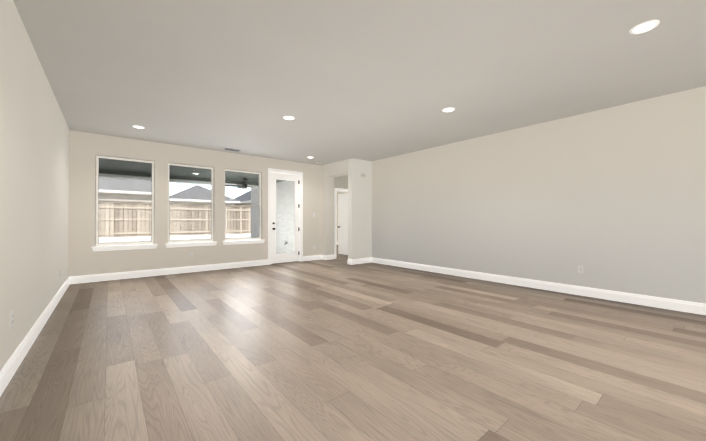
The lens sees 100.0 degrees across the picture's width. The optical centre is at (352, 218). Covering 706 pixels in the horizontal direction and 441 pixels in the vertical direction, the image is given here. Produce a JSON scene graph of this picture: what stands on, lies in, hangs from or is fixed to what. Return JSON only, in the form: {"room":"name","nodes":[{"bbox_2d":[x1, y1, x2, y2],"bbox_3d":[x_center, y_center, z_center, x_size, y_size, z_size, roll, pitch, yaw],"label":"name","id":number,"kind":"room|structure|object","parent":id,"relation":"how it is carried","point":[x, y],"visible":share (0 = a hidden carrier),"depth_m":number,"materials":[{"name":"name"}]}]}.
{"room":"empty living room","nodes":[
{"label":"empty living room","id":0,"kind":"room"},
{"bbox_2d":[0,0,68,370],"bbox_3d":[-0.785,-0.244,-0.026,0.150,2.740,13.563,0,0,-39],"label":"wall","id":1,"kind":"structure","parent":0,"point":[34,193],"depth_m":2.57,"materials":[{"name":"beige paint"}]},
{"bbox_2d":[10,310,12,327],"bbox_3d":[-2.490,0.730,2.163,0.009,0.115,0.072,0,0,-39],"label":"outlet","id":2,"kind":"object","parent":1,"relation":"attached to","point":[11,318],"visible":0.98,"depth_m":2.15,"materials":[{"name":"white plastic"}]},
{"bbox_2d":[0,277,69,395],"bbox_3d":[-0.769,1.059,0.076,0.016,0.135,13.413,0,0,-39],"label":"baseboard","id":3,"kind":"structure","parent":1,"relation":"attached to","point":[11,366],"depth_m":2.53,"materials":[{"name":"white paint"}]},
{"bbox_2d":[69,130,321,276],"bbox_3d":[-3.037,-0.200,7.033,5.646,2.740,0.200,0,0,-39],"label":"wall","id":4,"kind":"structure","parent":0,"point":[85,148],"depth_m":6.16,"materials":[{"name":"beige paint"}]},
{"bbox_2d":[95,155,154,245],"bbox_3d":[-4.493,-0.340,5.873,0.922,1.717,0.072,0,0,-39],"label":"window","id":5,"kind":"structure","parent":4,"relation":"in","point":[97,203],"depth_m":5.82,"materials":[{"name":"grey"}]},
{"bbox_2d":[92,244,157,250],"bbox_3d":[-4.431,0.557,5.792,1.012,0.086,0.127,0,0,-39],"label":"window sill","id":6,"kind":"structure","parent":4,"relation":"attached to","point":[122,247],"depth_m":5.73,"materials":[{"name":"white paint"}]},
{"bbox_2d":[69,259,267,283],"bbox_3d":[-3.604,1.099,6.418,3.698,0.135,0.016,0,0,-39],"label":"baseboard","id":7,"kind":"structure","parent":4,"relation":"attached to","point":[119,275],"depth_m":6.10,"materials":[{"name":"white paint"}]},
{"bbox_2d":[168,163,213,242],"bbox_3d":[-3.605,-0.336,6.604,0.922,1.717,0.072,0,0,-39],"label":"window","id":8,"kind":"structure","parent":4,"relation":"in","point":[211,204],"depth_m":6.61,"materials":[{"name":"grey"}]},
{"bbox_2d":[165,241,216,247],"bbox_3d":[-3.543,0.561,6.523,1.012,0.086,0.127,0,0,-39],"label":"window sill","id":9,"kind":"structure","parent":4,"relation":"attached to","point":[187,244],"depth_m":6.46,"materials":[{"name":"white paint"}]},
{"bbox_2d":[225,169,260,240],"bbox_3d":[-2.725,-0.331,7.328,0.922,1.717,0.072,0,0,-39],"label":"window","id":10,"kind":"structure","parent":4,"relation":"in","point":[238,205],"depth_m":7.40,"materials":[{"name":"grey"}]},
{"bbox_2d":[223,239,264,244],"bbox_3d":[-2.663,0.566,7.247,1.012,0.086,0.127,0,0,-39],"label":"window sill","id":11,"kind":"structure","parent":4,"relation":"attached to","point":[242,242],"depth_m":7.18,"materials":[{"name":"white paint"}]},
{"bbox_2d":[271,172,299,263],"bbox_3d":[-1.791,-0.021,7.926,0.822,2.367,0.124,0,0,-39],"label":"patio door","id":12,"kind":"structure","parent":4,"relation":"in","point":[283,258],"depth_m":7.92,"materials":[{"name":"white paint"}]},
{"bbox_2d":[268,168,302,264],"bbox_3d":[-1.852,-0.061,7.996,1.004,2.475,0.218,0,0,-39],"label":"door frame","id":13,"kind":"structure","parent":4,"relation":"attached to","point":[270,170],"depth_m":8.02,"materials":[{"name":"white paint"}]},
{"bbox_2d":[303,255,321,260],"bbox_3d":[-1.149,1.112,8.439,0.654,0.135,0.016,0,0,-39],"label":"baseboard","id":14,"kind":"structure","parent":4,"relation":"attached to","point":[313,257],"depth_m":8.43,"materials":[{"name":"white paint"}]},
{"bbox_2d":[258,176,258,236],"bbox_3d":[-3.303,-0.275,7.003,5.696,3.090,0.090,0,0,-39],"label":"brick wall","id":15,"kind":"structure","parent":0,"point":[258,204],"depth_m":7.74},
{"bbox_2d":[251,181,293,253],"bbox_3d":[-2.655,-0.250,10.901,0.260,3.090,5.287,0,0,-39],"label":"brick wall","id":16,"kind":"structure","parent":0,"point":[282,239],"depth_m":10.50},
{"bbox_2d":[322,159,347,254],"bbox_3d":[-0.400,-0.192,8.280,0.290,2.740,1.227,0,0,-39],"label":"wall","id":17,"kind":"structure","parent":0,"point":[330,171],"depth_m":8.57,"materials":[{"name":"beige paint"}]},
{"bbox_2d":[326,255,333,259],"bbox_3d":[-0.672,1.113,8.601,0.290,0.135,0.016,0,0,-39],"label":"baseboard","id":18,"kind":"structure","parent":17,"relation":"attached to","point":[329,257],"depth_m":8.58,"materials":[{"name":"white paint"}]},
{"bbox_2d":[334,175,347,188],"bbox_3d":[0.344,-0.183,9.613,2.554,2.740,0.113,0,0,-39],"label":"wall","id":19,"kind":"structure","parent":0,"point":[341,182],"depth_m":8.98,"materials":[{"name":"beige paint"}]},
{"bbox_2d":[334,188,347,258],"bbox_3d":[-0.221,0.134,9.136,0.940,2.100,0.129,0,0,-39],"label":"door frame","id":20,"kind":"structure","parent":19,"relation":"attached to","point":[335,200],"depth_m":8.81,"materials":[{"name":"white paint"}]},
{"bbox_2d":[338,193,347,254],"bbox_3d":[-0.260,0.172,9.708,0.109,2.006,0.780,0,0,-39],"label":"hall door","id":21,"kind":"structure","parent":19,"relation":"in","point":[342,223],"depth_m":9.81,"materials":[{"name":"white paint"}]},
{"bbox_2d":[0,245,705,440],"bbox_3d":[1.177,1.218,5.133,9.750,0.120,19.050,0,0,-39],"label":"floor","id":22,"kind":"structure","parent":0,"point":[338,348],"depth_m":2.35,"materials":[{"name":"brown wood"}]},
{"bbox_2d":[13,0,705,165],"bbox_3d":[1.177,-1.706,5.152,9.750,0.250,19.050,0,0,-39],"label":"ceiling","id":23,"kind":"structure","parent":0,"point":[366,80],"depth_m":3.10,"materials":[{"name":"paint"}]},
{"bbox_2d":[132,125,144,128],"bbox_3d":[-3.689,-1.579,5.102,0.180,0.006,0.180,0,0,-39],"label":"recessed light","id":24,"kind":"object","parent":23,"relation":"in","point":[138,127],"visible":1,"depth_m":5.11,"materials":[{"name":"white paint"}]},
{"bbox_2d":[223,148,240,151],"bbox_3d":[-2.735,-1.567,6.717,0.340,0.010,0.180,0,0,-39],"label":"ceiling vent","id":25,"kind":"object","parent":23,"relation":"in","point":[230,149],"visible":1,"depth_m":6.68,"materials":[{"name":"grey metal"}]},
{"bbox_2d":[283,116,294,119],"bbox_3d":[-1.005,-1.582,4.650,0.180,0.006,0.180,0,0,-39],"label":"recessed light","id":26,"kind":"object","parent":23,"relation":"in","point":[288,117],"visible":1,"depth_m":4.64,"materials":[{"name":"white paint"}]},
{"bbox_2d":[442,107,454,111],"bbox_3d":[1.389,-1.584,4.309,0.180,0.006,0.180,0,0,-39],"label":"recessed light","id":27,"kind":"object","parent":23,"relation":"in","point":[450,109],"visible":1,"depth_m":4.29,"materials":[{"name":"white paint"}]},
{"bbox_2d":[630,20,659,33],"bbox_3d":[2.430,-1.595,2.472,0.180,0.006,0.180,0,0,-39],"label":"recessed light","id":28,"kind":"object","parent":23,"relation":"in","point":[646,26],"visible":1,"depth_m":2.47,"materials":[{"name":"white paint"}]},
{"bbox_2d":[348,158,371,258],"bbox_3d":[1.020,-0.190,8.563,2.844,2.740,0.140,0,0,-39],"label":"wall","id":29,"kind":"structure","parent":0,"point":[359,217],"depth_m":7.78,"materials":[{"name":"beige paint"}]},
{"bbox_2d":[351,257,371,264],"bbox_3d":[0.236,1.108,7.809,0.716,0.135,0.016,0,0,-39],"label":"baseboard","id":30,"kind":"structure","parent":29,"relation":"attached to","point":[361,261],"depth_m":7.79,"materials":[{"name":"white paint"}]},
{"bbox_2d":[372,86,705,303],"bbox_3d":[4.389,-0.222,3.445,0.140,2.740,12.046,0,0,-39],"label":"wall","id":31,"kind":"structure","parent":0,"point":[612,198],"depth_m":4.58,"materials":[{"name":"beige paint"}]},
{"bbox_2d":[372,257,705,314],"bbox_3d":[4.329,1.080,3.387,0.016,0.135,12.046,0,0,-39],"label":"baseboard","id":32,"kind":"structure","parent":31,"relation":"attached to","point":[675,305],"depth_m":4.56,"materials":[{"name":"white paint"}]},
{"bbox_2d":[578,265,583,273],"bbox_3d":[3.438,0.764,4.478,0.009,0.115,0.072,0,0,-39],"label":"outlet","id":33,"kind":"object","parent":31,"relation":"attached to","point":[580,269],"visible":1,"depth_m":4.47,"materials":[{"name":"white plastic"}]},
{"label":"outside","id":34,"kind":"structure","parent":0,"visible":0},
{"bbox_2d":[99,233,250,242],"bbox_3d":[-23.652,1.458,43.596,140.000,0.690,82.297,0,0,-39],"label":"ground","id":35,"kind":"structure","parent":34,"point":[140,238],"depth_m":15.53,"materials":[{"name":"white concrete"}]},
{"bbox_2d":[99,177,150,203],"bbox_3d":[-24.174,-2.530,22.660,15.450,7.600,12.900,0,0,-39],"label":"neighbor house","id":36,"kind":"structure","parent":35,"relation":"on","point":[132,186],"depth_m":21.35,"materials":[{"name":"brick"}]},
{"bbox_2d":[99,202,250,236],"bbox_3d":[-6.717,0.058,19.971,44.110,1.850,0.185,0,0,-39],"label":"fence","id":37,"kind":"object","parent":35,"relation":"on","point":[122,218],"depth_m":16.95,"materials":[{"name":"brown wood"}]},
{"bbox_2d":[170,185,239,206],"bbox_3d":[-15.624,-1.061,29.689,6.400,4.750,6.400,0,0,-39],"label":"neighbor house","id":38,"kind":"structure","parent":35,"relation":"on","point":[195,194],"depth_m":27.52,"materials":[{"name":"brick"}]},
{"bbox_2d":[234,190,250,206],"bbox_3d":[-6.757,-1.852,35.050,13.700,6.400,9.900,0,0,-39],"label":"neighbor house","id":39,"kind":"structure","parent":35,"relation":"on","point":[244,200],"depth_m":30.57,"materials":[{"name":"brick"}]},
{"bbox_3d":[-8.495,0.066,6.742,0.450,2.445,0.450,0,0,-39],"label":"patio column","id":40,"kind":"structure","parent":0,"visible":0},
{"bbox_2d":[99,169,257,188],"bbox_3d":[-5.894,-1.240,8.898,7.296,0.195,0.330,0,0,-39],"label":"beam","id":41,"kind":"structure","parent":40,"relation":"on","point":[142,176],"depth_m":9.01,"materials":[{"name":"grey paint"}]},
{"bbox_2d":[99,158,286,182],"bbox_3d":[-4.985,-1.580,7.796,7.296,0.470,3.260,0,0,-39],"label":"roof","id":42,"kind":"structure","parent":41,"relation":"on","point":[144,167],"depth_m":8.21,"materials":[{"name":"grey paint"}]},
{"bbox_2d":[225,178,255,189],"bbox_3d":[-3.621,-1.141,9.840,1.286,0.382,1.229,0,0,-39],"label":"fan","id":43,"kind":"object","parent":42,"relation":"hanging from","point":[244,186],"depth_m":9.74,"materials":[{"name":"black metal"}]}
]}

